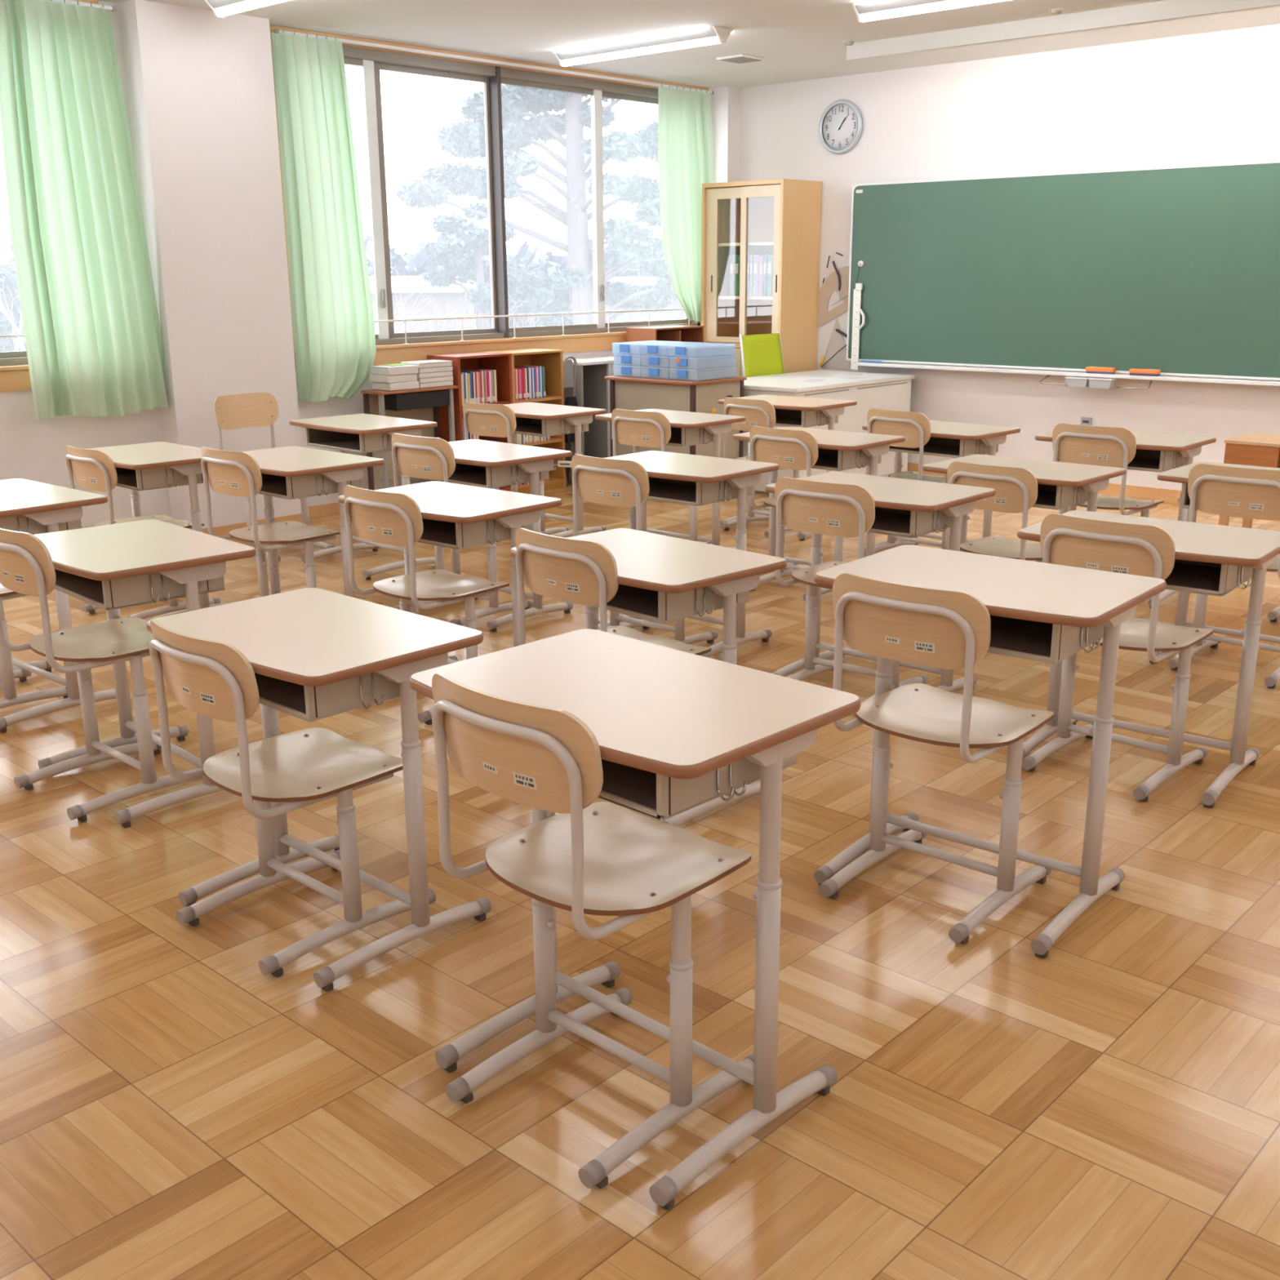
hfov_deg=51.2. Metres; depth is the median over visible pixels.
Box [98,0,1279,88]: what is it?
ceiling
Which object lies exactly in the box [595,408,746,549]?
student desk
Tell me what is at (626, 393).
table
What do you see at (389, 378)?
paper stack
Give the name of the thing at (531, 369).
book
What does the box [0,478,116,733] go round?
student desk
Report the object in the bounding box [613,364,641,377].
case
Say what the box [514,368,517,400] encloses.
book
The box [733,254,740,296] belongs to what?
binder
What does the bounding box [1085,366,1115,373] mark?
eraser
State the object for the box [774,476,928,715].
chair
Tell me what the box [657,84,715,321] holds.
curtain
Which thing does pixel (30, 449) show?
wall
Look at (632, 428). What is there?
chair
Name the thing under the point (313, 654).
student desk
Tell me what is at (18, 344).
bare tree
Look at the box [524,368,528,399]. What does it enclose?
book
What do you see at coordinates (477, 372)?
book
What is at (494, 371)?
book
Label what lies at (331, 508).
baseboard
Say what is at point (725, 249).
shelf
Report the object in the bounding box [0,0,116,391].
window
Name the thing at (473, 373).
book
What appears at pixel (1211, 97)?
wall
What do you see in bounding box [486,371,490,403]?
book
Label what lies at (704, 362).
case
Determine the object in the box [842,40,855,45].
smoke detector
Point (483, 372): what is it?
book
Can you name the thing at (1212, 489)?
chair
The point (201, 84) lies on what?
pillar
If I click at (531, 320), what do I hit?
bare tree
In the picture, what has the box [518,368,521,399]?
book
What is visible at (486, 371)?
book
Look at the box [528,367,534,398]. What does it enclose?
book
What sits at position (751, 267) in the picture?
binder
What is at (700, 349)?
case
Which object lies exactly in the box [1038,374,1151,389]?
wire rack
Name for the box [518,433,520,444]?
book
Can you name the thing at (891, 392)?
desk
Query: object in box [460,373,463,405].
book
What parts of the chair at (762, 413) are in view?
seat, backrest, leg, frame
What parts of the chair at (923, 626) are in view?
leg, backrest, frame, seat, leg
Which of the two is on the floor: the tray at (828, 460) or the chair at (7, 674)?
the chair at (7, 674)
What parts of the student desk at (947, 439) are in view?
leg, leg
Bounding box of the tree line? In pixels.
[0,221,666,351]
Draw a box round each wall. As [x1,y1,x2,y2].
[0,0,711,528]
[738,23,1279,490]
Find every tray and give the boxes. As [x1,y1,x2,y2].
[0,515,81,534]
[53,568,224,610]
[115,466,208,491]
[254,671,399,722]
[257,473,361,499]
[305,427,391,453]
[417,518,533,550]
[435,463,549,488]
[513,417,588,436]
[591,584,748,623]
[597,753,797,821]
[611,421,725,446]
[646,476,752,506]
[754,448,881,471]
[774,408,838,427]
[866,506,963,537]
[888,436,998,457]
[944,473,1088,510]
[986,615,1104,664]
[1057,448,1184,472]
[1064,376,1092,387]
[1088,377,1115,388]
[1164,559,1253,596]
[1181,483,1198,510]
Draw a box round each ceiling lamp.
[204,0,289,17]
[552,26,733,66]
[851,0,1008,22]
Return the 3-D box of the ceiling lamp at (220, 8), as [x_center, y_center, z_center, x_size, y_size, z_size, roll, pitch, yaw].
[-1.599,-2.986,6.136,1.272,0.078,0.234,13,21,41]
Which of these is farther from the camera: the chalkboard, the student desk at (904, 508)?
the chalkboard
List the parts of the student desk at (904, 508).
leg, leg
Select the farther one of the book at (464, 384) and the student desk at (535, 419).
the book at (464, 384)
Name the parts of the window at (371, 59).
sash, post, sash, post, curtain rail, post, handrail, window rail, sash, post, sash, post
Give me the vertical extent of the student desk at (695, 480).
0.702 m
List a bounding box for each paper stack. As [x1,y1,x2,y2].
[369,364,419,391]
[400,360,453,388]
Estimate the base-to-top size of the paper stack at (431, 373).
0.147 m
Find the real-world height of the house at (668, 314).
4.440 m
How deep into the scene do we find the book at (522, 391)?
8.57 m
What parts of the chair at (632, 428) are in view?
frame, backrest, leg, leg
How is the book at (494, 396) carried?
on the bookcase at (501, 362)
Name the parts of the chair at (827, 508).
leg, seat, frame, backrest, leg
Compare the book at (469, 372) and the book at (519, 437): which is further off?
the book at (519, 437)
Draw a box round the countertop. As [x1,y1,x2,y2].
[563,355,613,365]
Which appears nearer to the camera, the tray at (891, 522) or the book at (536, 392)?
the tray at (891, 522)
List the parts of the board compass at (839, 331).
leg, handle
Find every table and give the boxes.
[360,385,457,490]
[604,375,746,459]
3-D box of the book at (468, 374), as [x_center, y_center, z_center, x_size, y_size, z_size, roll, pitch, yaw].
[-1.109,-1.562,8.298,0.151,0.193,0.015,13,21,41]
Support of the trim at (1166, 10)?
attached to the ceiling
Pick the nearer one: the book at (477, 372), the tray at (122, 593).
the tray at (122, 593)
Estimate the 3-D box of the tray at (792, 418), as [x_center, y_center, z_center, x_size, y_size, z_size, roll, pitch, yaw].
[0.798,-1.244,7.329,0.478,0.096,0.328,13,21,41]
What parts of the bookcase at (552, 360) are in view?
shelf, shelf, shelf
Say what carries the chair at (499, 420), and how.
on the floor
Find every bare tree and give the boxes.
[0,222,25,351]
[373,284,436,333]
[374,295,472,333]
[456,292,542,328]
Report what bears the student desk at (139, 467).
on the floor
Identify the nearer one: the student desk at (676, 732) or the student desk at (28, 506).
the student desk at (676, 732)
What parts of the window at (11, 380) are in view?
window rail, sash, frame, curtain rail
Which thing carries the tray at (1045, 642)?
on the student desk at (1043, 612)
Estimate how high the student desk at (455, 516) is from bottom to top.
0.690 m
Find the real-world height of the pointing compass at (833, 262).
0.274 m
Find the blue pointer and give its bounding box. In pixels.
[861,360,882,363]
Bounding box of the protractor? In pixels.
[817,266,848,327]
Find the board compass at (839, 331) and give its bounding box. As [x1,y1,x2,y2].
[819,328,847,367]
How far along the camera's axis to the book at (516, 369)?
8.54 m
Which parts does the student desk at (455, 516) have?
leg, leg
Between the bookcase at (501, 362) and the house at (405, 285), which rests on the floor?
the bookcase at (501, 362)
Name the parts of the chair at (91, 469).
backrest, frame, seat, leg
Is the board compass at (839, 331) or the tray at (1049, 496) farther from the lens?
the board compass at (839, 331)
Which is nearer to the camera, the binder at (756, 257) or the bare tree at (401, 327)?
the binder at (756, 257)
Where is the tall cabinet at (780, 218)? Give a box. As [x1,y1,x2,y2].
[701,178,822,376]
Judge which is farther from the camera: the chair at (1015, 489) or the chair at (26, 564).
the chair at (1015, 489)
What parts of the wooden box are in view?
leg, leg, lid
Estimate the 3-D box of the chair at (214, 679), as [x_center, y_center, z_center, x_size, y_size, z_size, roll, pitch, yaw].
[-0.769,0.288,2.919,0.384,0.721,0.485,13,21,41]
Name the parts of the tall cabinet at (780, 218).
pull, door, door, door, door, pull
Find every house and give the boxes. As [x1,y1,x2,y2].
[368,275,476,334]
[604,276,684,322]
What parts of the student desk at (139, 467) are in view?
leg, leg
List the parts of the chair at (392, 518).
backrest, leg, frame, seat, leg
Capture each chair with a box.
[0,528,203,822]
[0,582,68,708]
[65,444,220,619]
[148,619,435,977]
[200,446,340,596]
[213,391,334,562]
[343,484,509,724]
[391,432,533,626]
[431,672,754,1188]
[462,401,569,542]
[515,528,711,812]
[563,355,577,487]
[571,453,717,644]
[611,408,697,541]
[720,396,799,538]
[739,331,784,377]
[749,426,843,600]
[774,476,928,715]
[818,573,1053,944]
[863,408,946,557]
[945,461,1042,562]
[1022,513,1213,801]
[1052,422,1164,517]
[1167,463,1279,688]
[1266,604,1279,622]
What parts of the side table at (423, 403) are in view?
leg, leg, panel, drawer, leg, leg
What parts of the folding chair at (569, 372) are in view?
panel, seat, leg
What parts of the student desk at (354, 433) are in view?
leg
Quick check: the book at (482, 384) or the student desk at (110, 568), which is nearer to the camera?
the student desk at (110, 568)
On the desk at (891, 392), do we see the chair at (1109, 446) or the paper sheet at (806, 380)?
the paper sheet at (806, 380)
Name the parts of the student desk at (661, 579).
leg, leg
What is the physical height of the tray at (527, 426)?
0.096 m
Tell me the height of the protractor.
0.432 m
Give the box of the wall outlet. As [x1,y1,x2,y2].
[1080,417,1092,426]
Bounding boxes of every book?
[460,370,472,402]
[460,372,464,402]
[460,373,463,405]
[463,372,466,402]
[464,369,482,403]
[464,370,479,403]
[465,373,468,401]
[466,370,480,403]
[466,373,471,402]
[471,372,475,402]
[471,373,474,402]
[475,369,484,403]
[475,373,478,403]
[478,368,497,402]
[479,369,487,403]
[480,369,493,403]
[483,372,484,403]
[486,370,491,403]
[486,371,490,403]
[486,372,488,403]
[492,371,495,402]
[514,366,529,399]
[514,367,520,399]
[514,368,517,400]
[515,368,518,399]
[518,367,525,399]
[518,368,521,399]
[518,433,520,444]
[520,367,526,397]
[520,368,523,399]
[522,434,524,443]
[524,364,542,398]
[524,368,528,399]
[525,366,537,398]
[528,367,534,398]
[528,368,531,399]
[530,368,533,399]
[532,366,539,398]
[533,368,536,398]
[534,366,541,398]
[541,366,546,397]
[541,367,543,397]
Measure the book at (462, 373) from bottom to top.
0.202 m
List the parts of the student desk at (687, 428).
leg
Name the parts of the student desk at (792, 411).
leg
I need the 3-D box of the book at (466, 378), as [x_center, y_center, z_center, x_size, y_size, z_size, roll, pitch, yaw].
[-1.122,-1.562,8.288,0.145,0.198,0.015,13,21,41]
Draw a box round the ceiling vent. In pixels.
[716,53,764,63]
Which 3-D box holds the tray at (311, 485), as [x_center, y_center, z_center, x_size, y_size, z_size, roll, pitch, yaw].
[-1.375,-0.646,5.255,0.482,0.096,0.336,13,21,41]
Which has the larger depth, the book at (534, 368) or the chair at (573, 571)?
the book at (534, 368)
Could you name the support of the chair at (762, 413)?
on the floor
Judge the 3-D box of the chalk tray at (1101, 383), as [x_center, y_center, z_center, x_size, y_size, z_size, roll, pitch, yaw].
[2.879,-1.602,8.324,0.150,0.058,0.068,13,21,41]
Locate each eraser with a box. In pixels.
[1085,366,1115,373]
[1128,368,1160,376]
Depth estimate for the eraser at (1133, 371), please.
8.13 m
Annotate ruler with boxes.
[850,267,865,369]
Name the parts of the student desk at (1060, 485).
leg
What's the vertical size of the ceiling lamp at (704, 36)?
0.078 m
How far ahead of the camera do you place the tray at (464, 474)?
5.42 m
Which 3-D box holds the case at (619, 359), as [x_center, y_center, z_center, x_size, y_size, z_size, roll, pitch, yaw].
[0.046,-1.830,8.678,0.239,0.068,0.402,13,21,41]
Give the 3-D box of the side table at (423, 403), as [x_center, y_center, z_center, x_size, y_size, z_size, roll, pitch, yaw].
[-1.375,-1.155,8.103,0.205,0.738,0.575,13,21,41]
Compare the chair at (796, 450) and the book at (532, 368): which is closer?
the chair at (796, 450)
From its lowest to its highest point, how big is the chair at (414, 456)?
0.780 m
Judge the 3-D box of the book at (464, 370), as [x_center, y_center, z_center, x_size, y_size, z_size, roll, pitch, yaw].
[-1.042,-1.588,8.367,0.151,0.205,0.010,13,21,41]
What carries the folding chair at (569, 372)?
on the floor
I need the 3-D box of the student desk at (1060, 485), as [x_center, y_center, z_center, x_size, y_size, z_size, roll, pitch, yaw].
[1.476,-0.344,5.236,0.651,0.669,0.471,14,21,41]
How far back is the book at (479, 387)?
8.31 m
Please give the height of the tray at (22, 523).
0.096 m
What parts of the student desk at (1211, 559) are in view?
leg, leg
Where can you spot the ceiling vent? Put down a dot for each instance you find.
(738, 59)
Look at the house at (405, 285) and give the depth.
47.35 m
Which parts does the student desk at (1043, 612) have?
leg, leg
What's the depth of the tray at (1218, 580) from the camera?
3.62 m
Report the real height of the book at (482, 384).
0.205 m
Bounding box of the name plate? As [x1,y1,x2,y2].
[553,460,571,466]
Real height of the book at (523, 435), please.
0.133 m
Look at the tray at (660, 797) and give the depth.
2.04 m
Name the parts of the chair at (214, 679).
backrest, leg, frame, seat, leg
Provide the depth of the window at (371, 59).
8.58 m
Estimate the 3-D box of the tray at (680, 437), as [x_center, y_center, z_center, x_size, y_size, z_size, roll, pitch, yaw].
[0.141,-1.049,6.675,0.478,0.096,0.329,13,21,41]
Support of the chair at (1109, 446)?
on the floor
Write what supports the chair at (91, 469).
on the floor
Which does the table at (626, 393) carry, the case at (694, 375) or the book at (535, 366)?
the case at (694, 375)
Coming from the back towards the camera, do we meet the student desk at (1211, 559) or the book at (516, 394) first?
the book at (516, 394)
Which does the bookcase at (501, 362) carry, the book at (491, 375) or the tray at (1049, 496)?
the book at (491, 375)
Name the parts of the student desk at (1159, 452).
leg, leg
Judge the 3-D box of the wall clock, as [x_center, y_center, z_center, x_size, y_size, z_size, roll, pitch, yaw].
[1.405,-3.594,9.351,0.360,0.360,0.036,13,21,41]
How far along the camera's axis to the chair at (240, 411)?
6.91 m
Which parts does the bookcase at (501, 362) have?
shelf, shelf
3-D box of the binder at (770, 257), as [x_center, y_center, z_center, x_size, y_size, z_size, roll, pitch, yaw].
[1.008,-2.653,9.711,0.048,0.290,0.221,13,21,41]
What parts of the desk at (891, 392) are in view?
panel, panel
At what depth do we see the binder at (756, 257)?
9.71 m
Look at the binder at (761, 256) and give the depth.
9.68 m
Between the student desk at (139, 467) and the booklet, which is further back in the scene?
the booklet
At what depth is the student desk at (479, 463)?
5.46 m
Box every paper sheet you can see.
[795,378,838,382]
[802,374,842,378]
[833,376,879,380]
[840,373,873,376]
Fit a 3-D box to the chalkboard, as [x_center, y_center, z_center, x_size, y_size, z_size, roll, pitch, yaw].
[3.255,-2.164,7.907,4.784,1.232,0.163,13,21,41]
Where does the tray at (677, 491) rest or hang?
on the student desk at (695, 480)
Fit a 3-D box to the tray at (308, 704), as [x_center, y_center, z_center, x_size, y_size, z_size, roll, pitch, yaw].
[-0.713,0.041,2.878,0.479,0.096,0.330,13,21,41]
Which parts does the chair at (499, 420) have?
backrest, frame, leg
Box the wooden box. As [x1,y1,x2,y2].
[1217,432,1279,528]
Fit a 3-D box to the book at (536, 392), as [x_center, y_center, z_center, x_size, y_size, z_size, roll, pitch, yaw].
[-0.724,-1.680,8.702,0.151,0.199,0.013,13,21,41]
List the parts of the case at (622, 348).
lid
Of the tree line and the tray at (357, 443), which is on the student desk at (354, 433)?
the tray at (357, 443)
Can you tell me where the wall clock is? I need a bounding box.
[818,99,862,154]
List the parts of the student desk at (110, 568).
leg, leg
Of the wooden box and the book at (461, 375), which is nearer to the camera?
the wooden box
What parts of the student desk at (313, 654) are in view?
leg, leg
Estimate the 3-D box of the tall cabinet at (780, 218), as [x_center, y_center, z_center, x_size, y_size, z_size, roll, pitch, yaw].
[0.883,-2.331,9.899,0.735,2.012,0.462,13,21,41]
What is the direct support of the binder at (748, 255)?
in the tall cabinet at (780, 218)
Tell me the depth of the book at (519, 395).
8.55 m
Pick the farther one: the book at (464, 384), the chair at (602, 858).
the book at (464, 384)
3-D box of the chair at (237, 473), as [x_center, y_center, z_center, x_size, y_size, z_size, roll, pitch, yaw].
[-1.431,-0.387,5.272,0.384,0.773,0.485,13,20,40]
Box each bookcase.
[426,351,512,491]
[483,348,565,493]
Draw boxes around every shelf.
[626,324,704,342]
[717,241,773,299]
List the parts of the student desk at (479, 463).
leg, leg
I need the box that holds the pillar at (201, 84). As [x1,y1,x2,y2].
[119,0,301,528]
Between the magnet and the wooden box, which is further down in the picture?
the wooden box
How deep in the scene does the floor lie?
2.61 m
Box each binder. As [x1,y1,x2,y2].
[728,255,733,295]
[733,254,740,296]
[746,254,750,296]
[749,254,753,296]
[752,254,759,296]
[758,254,764,296]
[763,254,767,296]
[766,254,773,296]
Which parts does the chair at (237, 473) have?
backrest, leg, frame, seat, leg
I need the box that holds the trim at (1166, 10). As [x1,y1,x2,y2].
[846,0,1279,61]
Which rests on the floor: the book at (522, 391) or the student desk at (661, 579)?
the student desk at (661, 579)
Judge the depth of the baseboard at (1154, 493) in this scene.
8.45 m
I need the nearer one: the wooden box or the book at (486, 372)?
the wooden box
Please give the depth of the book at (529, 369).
8.61 m
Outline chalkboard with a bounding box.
[846,160,1279,386]
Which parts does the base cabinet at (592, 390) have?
post, door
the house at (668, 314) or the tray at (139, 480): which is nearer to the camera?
the tray at (139, 480)
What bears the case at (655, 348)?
on the case at (646, 361)
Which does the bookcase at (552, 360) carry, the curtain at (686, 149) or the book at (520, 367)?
the book at (520, 367)
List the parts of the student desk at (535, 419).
leg, leg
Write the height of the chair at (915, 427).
0.755 m
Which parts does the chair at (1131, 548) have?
leg, backrest, frame, seat, leg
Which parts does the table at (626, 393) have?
leg, panel, leg, panel, leg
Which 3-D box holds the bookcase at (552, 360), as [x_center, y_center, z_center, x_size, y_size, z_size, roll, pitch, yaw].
[-0.764,-1.444,8.807,0.298,0.910,0.453,13,21,41]
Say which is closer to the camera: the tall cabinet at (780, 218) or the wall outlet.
the wall outlet
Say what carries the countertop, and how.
on the base cabinet at (592, 390)
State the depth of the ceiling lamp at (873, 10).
6.62 m
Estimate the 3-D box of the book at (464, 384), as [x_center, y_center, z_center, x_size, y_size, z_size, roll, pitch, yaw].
[-1.130,-1.559,8.275,0.151,0.200,0.013,13,21,41]
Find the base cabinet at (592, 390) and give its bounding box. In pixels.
[563,355,613,483]
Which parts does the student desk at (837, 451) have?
leg, leg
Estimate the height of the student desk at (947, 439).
0.657 m
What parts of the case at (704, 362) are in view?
lid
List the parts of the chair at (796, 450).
seat, frame, leg, backrest, leg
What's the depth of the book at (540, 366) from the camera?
8.68 m
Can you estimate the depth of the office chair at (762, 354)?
9.36 m
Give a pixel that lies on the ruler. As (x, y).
(856, 326)
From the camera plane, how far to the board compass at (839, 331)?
9.72 m
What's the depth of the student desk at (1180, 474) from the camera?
4.94 m
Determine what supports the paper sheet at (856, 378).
on the desk at (891, 392)
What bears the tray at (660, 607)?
on the student desk at (661, 579)
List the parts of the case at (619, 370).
lid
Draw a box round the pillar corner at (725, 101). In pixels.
[711,86,740,182]
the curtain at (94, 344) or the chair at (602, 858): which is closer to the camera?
the chair at (602, 858)
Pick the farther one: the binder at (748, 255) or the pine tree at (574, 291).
the pine tree at (574, 291)
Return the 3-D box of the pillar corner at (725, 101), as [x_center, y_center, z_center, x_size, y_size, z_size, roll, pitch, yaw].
[0.644,-2.779,10.233,0.160,2.700,0.140,13,21,41]
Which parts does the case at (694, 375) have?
lid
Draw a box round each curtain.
[0,0,168,421]
[271,28,376,402]
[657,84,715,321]
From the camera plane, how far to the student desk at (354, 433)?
6.44 m
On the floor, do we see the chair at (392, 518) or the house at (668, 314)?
the chair at (392, 518)
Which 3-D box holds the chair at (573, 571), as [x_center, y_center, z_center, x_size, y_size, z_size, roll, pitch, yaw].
[-0.069,0.059,3.646,0.384,0.764,0.485,14,21,42]
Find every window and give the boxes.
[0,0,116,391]
[269,24,714,371]
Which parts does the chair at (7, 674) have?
leg, seat, frame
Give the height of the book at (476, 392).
0.192 m
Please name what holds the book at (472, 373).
on the bookcase at (501, 362)
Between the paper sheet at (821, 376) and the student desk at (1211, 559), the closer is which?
the student desk at (1211, 559)
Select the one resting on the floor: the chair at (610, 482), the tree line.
the chair at (610, 482)
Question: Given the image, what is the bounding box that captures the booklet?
[382,363,408,365]
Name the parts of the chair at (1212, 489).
leg, backrest, frame, seat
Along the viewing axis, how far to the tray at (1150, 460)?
5.72 m
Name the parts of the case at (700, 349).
lid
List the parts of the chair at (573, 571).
frame, backrest, seat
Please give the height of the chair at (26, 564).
0.784 m
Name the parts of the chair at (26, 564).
backrest, frame, leg, seat, leg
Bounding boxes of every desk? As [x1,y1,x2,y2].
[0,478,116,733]
[33,519,256,827]
[66,441,239,621]
[146,587,491,991]
[201,445,384,597]
[289,413,437,580]
[337,480,561,664]
[408,628,860,1210]
[435,439,573,631]
[503,402,606,537]
[510,528,786,826]
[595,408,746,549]
[598,450,778,657]
[717,394,857,541]
[733,426,904,575]
[742,369,915,492]
[764,471,995,692]
[813,545,1166,958]
[862,420,1020,549]
[922,454,1126,543]
[1017,510,1279,808]
[1035,431,1216,608]
[1147,462,1279,663]
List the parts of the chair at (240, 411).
backrest, frame, leg, leg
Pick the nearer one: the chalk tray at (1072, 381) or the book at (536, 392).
the chalk tray at (1072, 381)
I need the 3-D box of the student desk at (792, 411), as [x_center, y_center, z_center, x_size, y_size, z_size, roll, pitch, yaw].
[0.802,-0.967,7.409,0.651,0.716,0.471,13,21,41]
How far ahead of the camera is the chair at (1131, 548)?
3.65 m
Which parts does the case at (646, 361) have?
lid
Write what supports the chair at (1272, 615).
on the floor
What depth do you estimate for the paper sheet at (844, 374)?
9.28 m
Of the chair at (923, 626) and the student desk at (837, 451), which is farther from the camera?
the student desk at (837, 451)
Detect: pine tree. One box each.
[394,84,677,326]
[417,200,538,328]
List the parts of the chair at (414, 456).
frame, backrest, leg, leg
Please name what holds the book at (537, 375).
on the bookcase at (552, 360)
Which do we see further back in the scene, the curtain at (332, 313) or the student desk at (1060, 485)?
the curtain at (332, 313)
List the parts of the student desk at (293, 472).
leg, leg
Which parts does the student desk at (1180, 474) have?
leg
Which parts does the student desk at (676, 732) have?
leg, leg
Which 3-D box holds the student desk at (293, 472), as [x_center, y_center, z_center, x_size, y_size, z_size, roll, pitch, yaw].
[-1.371,-0.372,5.334,0.651,0.710,0.471,14,21,42]
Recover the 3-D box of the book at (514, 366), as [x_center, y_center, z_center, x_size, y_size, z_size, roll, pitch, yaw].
[-0.772,-1.668,8.651,0.151,0.203,0.013,13,21,41]
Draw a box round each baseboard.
[202,502,339,535]
[906,462,1181,502]
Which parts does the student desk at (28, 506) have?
leg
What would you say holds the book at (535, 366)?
on the bookcase at (552, 360)
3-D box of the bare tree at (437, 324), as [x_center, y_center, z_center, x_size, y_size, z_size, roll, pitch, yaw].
[-4.136,-5.019,27.841,2.097,4.277,3.262,2,16,9]
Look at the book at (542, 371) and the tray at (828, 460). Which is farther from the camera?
the book at (542, 371)
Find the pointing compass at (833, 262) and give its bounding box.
[831,261,840,300]
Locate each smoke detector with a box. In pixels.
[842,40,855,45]
[1048,8,1064,14]
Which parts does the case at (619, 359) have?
lid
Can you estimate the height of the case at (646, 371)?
0.068 m
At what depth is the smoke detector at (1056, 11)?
6.92 m
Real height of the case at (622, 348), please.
0.068 m
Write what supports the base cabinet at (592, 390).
on the floor
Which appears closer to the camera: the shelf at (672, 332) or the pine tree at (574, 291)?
the shelf at (672, 332)
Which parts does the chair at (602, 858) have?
backrest, leg, frame, seat, leg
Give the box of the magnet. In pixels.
[857,260,863,266]
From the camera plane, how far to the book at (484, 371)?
8.34 m
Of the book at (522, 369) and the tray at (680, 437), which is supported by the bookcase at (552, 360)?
the book at (522, 369)
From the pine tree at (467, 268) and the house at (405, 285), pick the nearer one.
the pine tree at (467, 268)
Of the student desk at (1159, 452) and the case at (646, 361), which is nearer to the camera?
the student desk at (1159, 452)
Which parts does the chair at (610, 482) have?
frame, backrest, leg, leg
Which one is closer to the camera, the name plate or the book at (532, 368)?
the name plate
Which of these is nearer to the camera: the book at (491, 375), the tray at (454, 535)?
the tray at (454, 535)
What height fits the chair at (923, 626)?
0.784 m
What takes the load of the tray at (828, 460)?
on the student desk at (837, 451)
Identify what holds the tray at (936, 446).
on the student desk at (947, 439)
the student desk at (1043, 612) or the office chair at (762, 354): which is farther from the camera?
the office chair at (762, 354)
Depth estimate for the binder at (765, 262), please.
9.66 m
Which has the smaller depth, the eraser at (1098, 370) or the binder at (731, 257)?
the eraser at (1098, 370)
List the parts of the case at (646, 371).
lid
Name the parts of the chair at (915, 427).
leg, frame, backrest, seat, leg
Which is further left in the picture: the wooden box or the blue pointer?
the blue pointer
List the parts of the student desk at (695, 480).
leg, leg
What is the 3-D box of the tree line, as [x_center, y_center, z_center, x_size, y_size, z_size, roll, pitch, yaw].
[-2.121,-14.393,57.601,76.454,8.060,76.563,13,21,41]
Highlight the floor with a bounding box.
[0,483,1279,1279]
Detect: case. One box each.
[612,340,677,355]
[613,354,641,366]
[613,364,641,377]
[640,341,704,356]
[640,355,670,368]
[640,366,669,378]
[667,342,735,357]
[669,355,737,369]
[669,365,736,381]
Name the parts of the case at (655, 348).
lid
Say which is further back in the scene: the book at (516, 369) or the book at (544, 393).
the book at (544, 393)
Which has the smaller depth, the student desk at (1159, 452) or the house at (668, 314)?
the student desk at (1159, 452)

